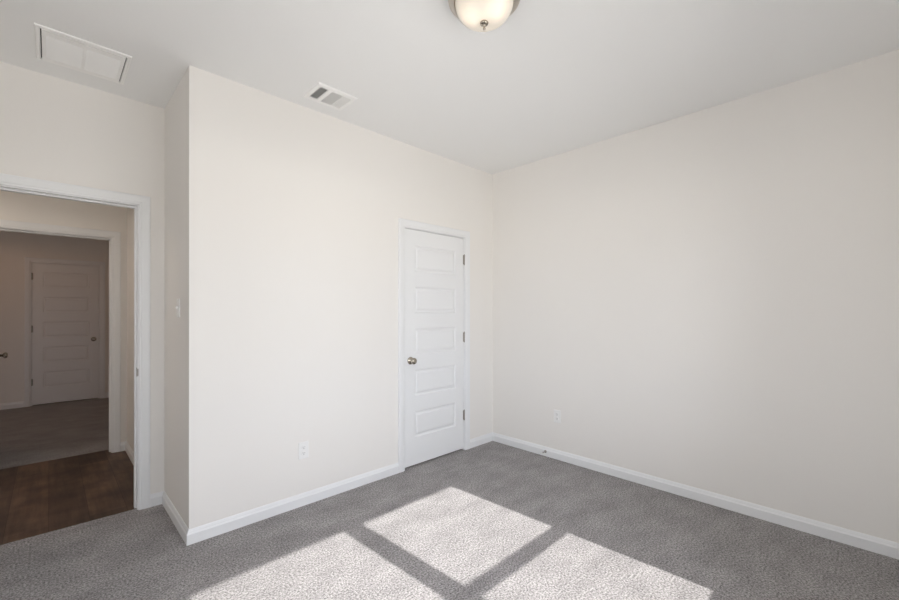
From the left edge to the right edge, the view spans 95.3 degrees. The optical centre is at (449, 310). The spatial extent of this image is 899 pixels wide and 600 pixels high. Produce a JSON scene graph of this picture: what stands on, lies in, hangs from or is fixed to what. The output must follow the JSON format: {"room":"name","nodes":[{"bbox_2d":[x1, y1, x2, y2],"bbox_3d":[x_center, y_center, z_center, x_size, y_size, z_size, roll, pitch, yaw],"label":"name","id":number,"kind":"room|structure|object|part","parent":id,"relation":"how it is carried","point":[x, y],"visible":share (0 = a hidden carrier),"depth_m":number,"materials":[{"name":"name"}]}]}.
{"room":"empty bedroom","nodes":[
{"label":"empty bedroom","id":0,"kind":"room"},
{"bbox_2d":[0,231,108,403],"bbox_3d":[-6.349,-0.032,5.337,4.420,2.740,0.120,0,0,-44],"label":"wall","id":1,"kind":"structure","parent":0,"point":[14,246],"depth_m":5.66,"materials":[{"name":"white paint"}]},
{"bbox_2d":[0,392,108,409],"bbox_3d":[-6.345,1.296,5.246,4.300,0.083,0.014,0,0,-44],"label":"baseboard","id":2,"kind":"structure","parent":1,"relation":"attached to","point":[20,404],"depth_m":5.61,"materials":[{"name":"white paint"}]},
{"bbox_2d":[31,263,98,404],"bbox_3d":[-5.608,0.327,6.004,0.722,1.995,0.161,0,0,-44],"label":"door","id":3,"kind":"structure","parent":1,"relation":"in","point":[65,298],"depth_m":5.98,"materials":[{"name":"white paint"}]},
{"bbox_2d":[25,257,104,406],"bbox_3d":[-5.627,0.298,6.029,0.857,2.081,0.137,0,0,-44],"label":"door frame","id":4,"kind":"structure","parent":1,"relation":"attached to","point":[28,260],"depth_m":5.82,"materials":[{"name":"white paint"}]},
{"bbox_2d":[0,191,126,441],"bbox_3d":[-4.146,-0.035,2.993,4.300,2.740,0.113,0,0,-44],"label":"wall","id":5,"kind":"structure","parent":0,"point":[14,206],"depth_m":3.72,"materials":[{"name":"white paint"}]},
{"bbox_2d":[0,352,7,357],"bbox_3d":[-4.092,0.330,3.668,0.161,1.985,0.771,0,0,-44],"label":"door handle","id":6,"kind":"structure","parent":5,"relation":"in","point":[5,354],"depth_m":3.93,"materials":[{"name":"silver metal"}]},
{"bbox_2d":[0,219,120,452],"bbox_3d":[-3.508,0.295,3.615,0.941,2.082,0.147,0,0,-44],"label":"door frame","id":7,"kind":"structure","parent":5,"relation":"attached to","point":[114,238],"depth_m":3.86,"materials":[{"name":"white paint"}]},
{"bbox_2d":[121,441,125,450],"bbox_3d":[-4.366,1.293,2.688,3.561,0.083,0.014,0,0,-44],"label":"baseboard","id":8,"kind":"structure","parent":5,"relation":"attached to","point":[122,443],"depth_m":3.91,"materials":[{"name":"white paint"}]},
{"bbox_2d":[0,62,164,493],"bbox_3d":[-2.377,-0.035,2.546,1.210,2.740,0.113,0,0,-44],"label":"wall","id":9,"kind":"structure","parent":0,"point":[54,129],"depth_m":2.61,"materials":[{"name":"white paint"}]},
{"bbox_2d":[150,491,163,506],"bbox_3d":[-2.372,1.293,2.461,1.100,0.083,0.014,0,0,-44],"label":"baseboard","id":10,"kind":"structure","parent":9,"relation":"attached to","point":[155,498],"depth_m":2.81,"materials":[{"name":"white paint"}]},
{"bbox_2d":[127,75,183,520],"bbox_3d":[-2.295,-0.035,3.223,0.149,2.740,2.142,0,0,-44],"label":"wall","id":11,"kind":"structure","parent":0,"point":[174,109],"depth_m":2.66,"materials":[{"name":"white paint"}]},
{"bbox_2d":[0,173,150,509],"bbox_3d":[-2.409,0.281,2.514,0.920,2.107,0.147,0,0,-44],"label":"door frame","id":12,"kind":"structure","parent":11,"relation":"attached to","point":[141,205],"depth_m":2.75,"materials":[{"name":"white paint"}]},
{"bbox_2d":[125,441,133,465],"bbox_3d":[-2.598,1.294,3.415,0.014,0.083,1.442,0,0,-44],"label":"baseboard","id":13,"kind":"structure","parent":11,"relation":"attached to","point":[130,453],"depth_m":3.71,"materials":[{"name":"white paint"}]},
{"bbox_2d":[162,491,188,545],"bbox_3d":[-1.736,1.293,2.587,0.014,0.083,0.721,0,0,-44],"label":"baseboard","id":14,"kind":"structure","parent":11,"relation":"attached to","point":[180,525],"depth_m":2.54,"materials":[{"name":"white paint"}]},
{"bbox_2d":[176,299,179,316],"bbox_3d":[-1.678,-0.015,2.528,0.016,0.115,0.070,0,0,-44],"label":"light switch","id":15,"kind":"object","parent":11,"relation":"attached to","point":[178,300],"visible":1,"depth_m":2.52,"materials":[{"name":"white plastic"}]},
{"bbox_2d":[184,65,492,528],"bbox_3d":[-0.565,-0.034,3.331,2.700,2.740,0.120,0,0,-44],"label":"wall","id":16,"kind":"structure","parent":0,"point":[292,211],"depth_m":2.77,"materials":[{"name":"white paint"}]},
{"bbox_2d":[298,441,308,459],"bbox_3d":[-1.001,0.959,2.814,0.070,0.115,0.008,0,0,-44],"label":"wall outlet","id":17,"kind":"object","parent":16,"relation":"attached to","point":[303,447],"visible":1,"depth_m":2.81,"materials":[{"name":"white plastic"}]},
{"bbox_2d":[187,432,492,545],"bbox_3d":[-0.523,1.294,3.276,2.714,0.083,0.014,0,0,-44],"label":"baseboard","id":18,"kind":"structure","parent":16,"relation":"attached to","point":[200,533],"depth_m":2.75,"materials":[{"name":"white paint"}]},
{"bbox_2d":[398,218,469,472],"bbox_3d":[-0.153,0.287,3.720,0.857,2.099,0.137,0,0,-44],"label":"door frame","id":19,"kind":"structure","parent":16,"relation":"attached to","point":[402,223],"depth_m":3.43,"materials":[{"name":"white paint"}]},
{"bbox_2d":[405,228,464,467],"bbox_3d":[-0.129,0.314,3.700,0.722,2.008,0.161,0,0,-44],"label":"door","id":20,"kind":"structure","parent":16,"relation":"in","point":[434,263],"depth_m":3.66,"materials":[{"name":"white paint"}]},
{"bbox_3d":[-0.301,0.425,3.447,0.055,0.055,0.039,0,0,-44],"label":"knob","id":21,"kind":"part","parent":20,"relation":"part of","materials":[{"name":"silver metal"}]},
{"bbox_2d":[0,0,898,174],"bbox_3d":[-2.951,-1.455,3.166,6.650,0.100,9.735,0,0,-44],"label":"ceiling","id":22,"kind":"structure","parent":0,"point":[557,77],"depth_m":2.26,"materials":[{"name":"white paint"}]},
{"bbox_2d":[34,23,131,84],"bbox_3d":[-2.025,-1.400,2.272,0.382,0.011,0.382,0,0,-44],"label":"ceiling vent","id":23,"kind":"object","parent":22,"relation":"in","point":[56,47],"visible":1,"depth_m":2.25,"materials":[{"name":"white metal"}]},
{"bbox_2d":[302,82,357,110],"bbox_3d":[-0.785,-1.400,2.697,0.278,0.010,0.228,0,0,-44],"label":"ceiling vent","id":24,"kind":"object","parent":22,"relation":"in","point":[321,93],"visible":1,"depth_m":2.69,"materials":[{"name":"white metal"}]},
{"bbox_2d":[448,0,519,31],"bbox_3d":[0.153,-1.320,1.805,0.320,0.173,0.320,0,0,-44],"label":"ceiling light","id":25,"kind":"object","parent":22,"relation":"attached to","point":[476,15],"visible":1,"depth_m":1.78,"materials":[{"name":"white glass"}]},
{"bbox_2d":[0,398,898,599],"bbox_3d":[-2.899,1.365,3.144,6.600,0.060,9.635,0,0,-44],"label":"floor","id":26,"kind":"structure","parent":0,"point":[492,520],"depth_m":2.36,"materials":[{"name":"grey carpet"}]},
{"bbox_2d":[493,50,898,542],"bbox_3d":[1.555,-0.035,3.177,0.120,2.740,3.300,0,0,-44],"label":"wall","id":27,"kind":"structure","parent":0,"point":[707,299],"depth_m":2.78,"materials":[{"name":"white paint"}]},
{"bbox_2d":[554,409,560,423],"bbox_3d":[0.968,0.952,3.686,0.008,0.115,0.070,0,0,-44],"label":"wall outlet","id":28,"kind":"object","parent":27,"relation":"attached to","point":[557,413],"visible":1,"depth_m":3.68,"materials":[{"name":"white plastic"}]},
{"bbox_2d":[493,432,898,559],"bbox_3d":[1.507,1.294,3.129,0.014,0.083,3.060,0,0,-44],"label":"baseboard","id":29,"kind":"structure","parent":27,"relation":"attached to","point":[881,546],"depth_m":2.75,"materials":[{"name":"white paint"}]}
]}

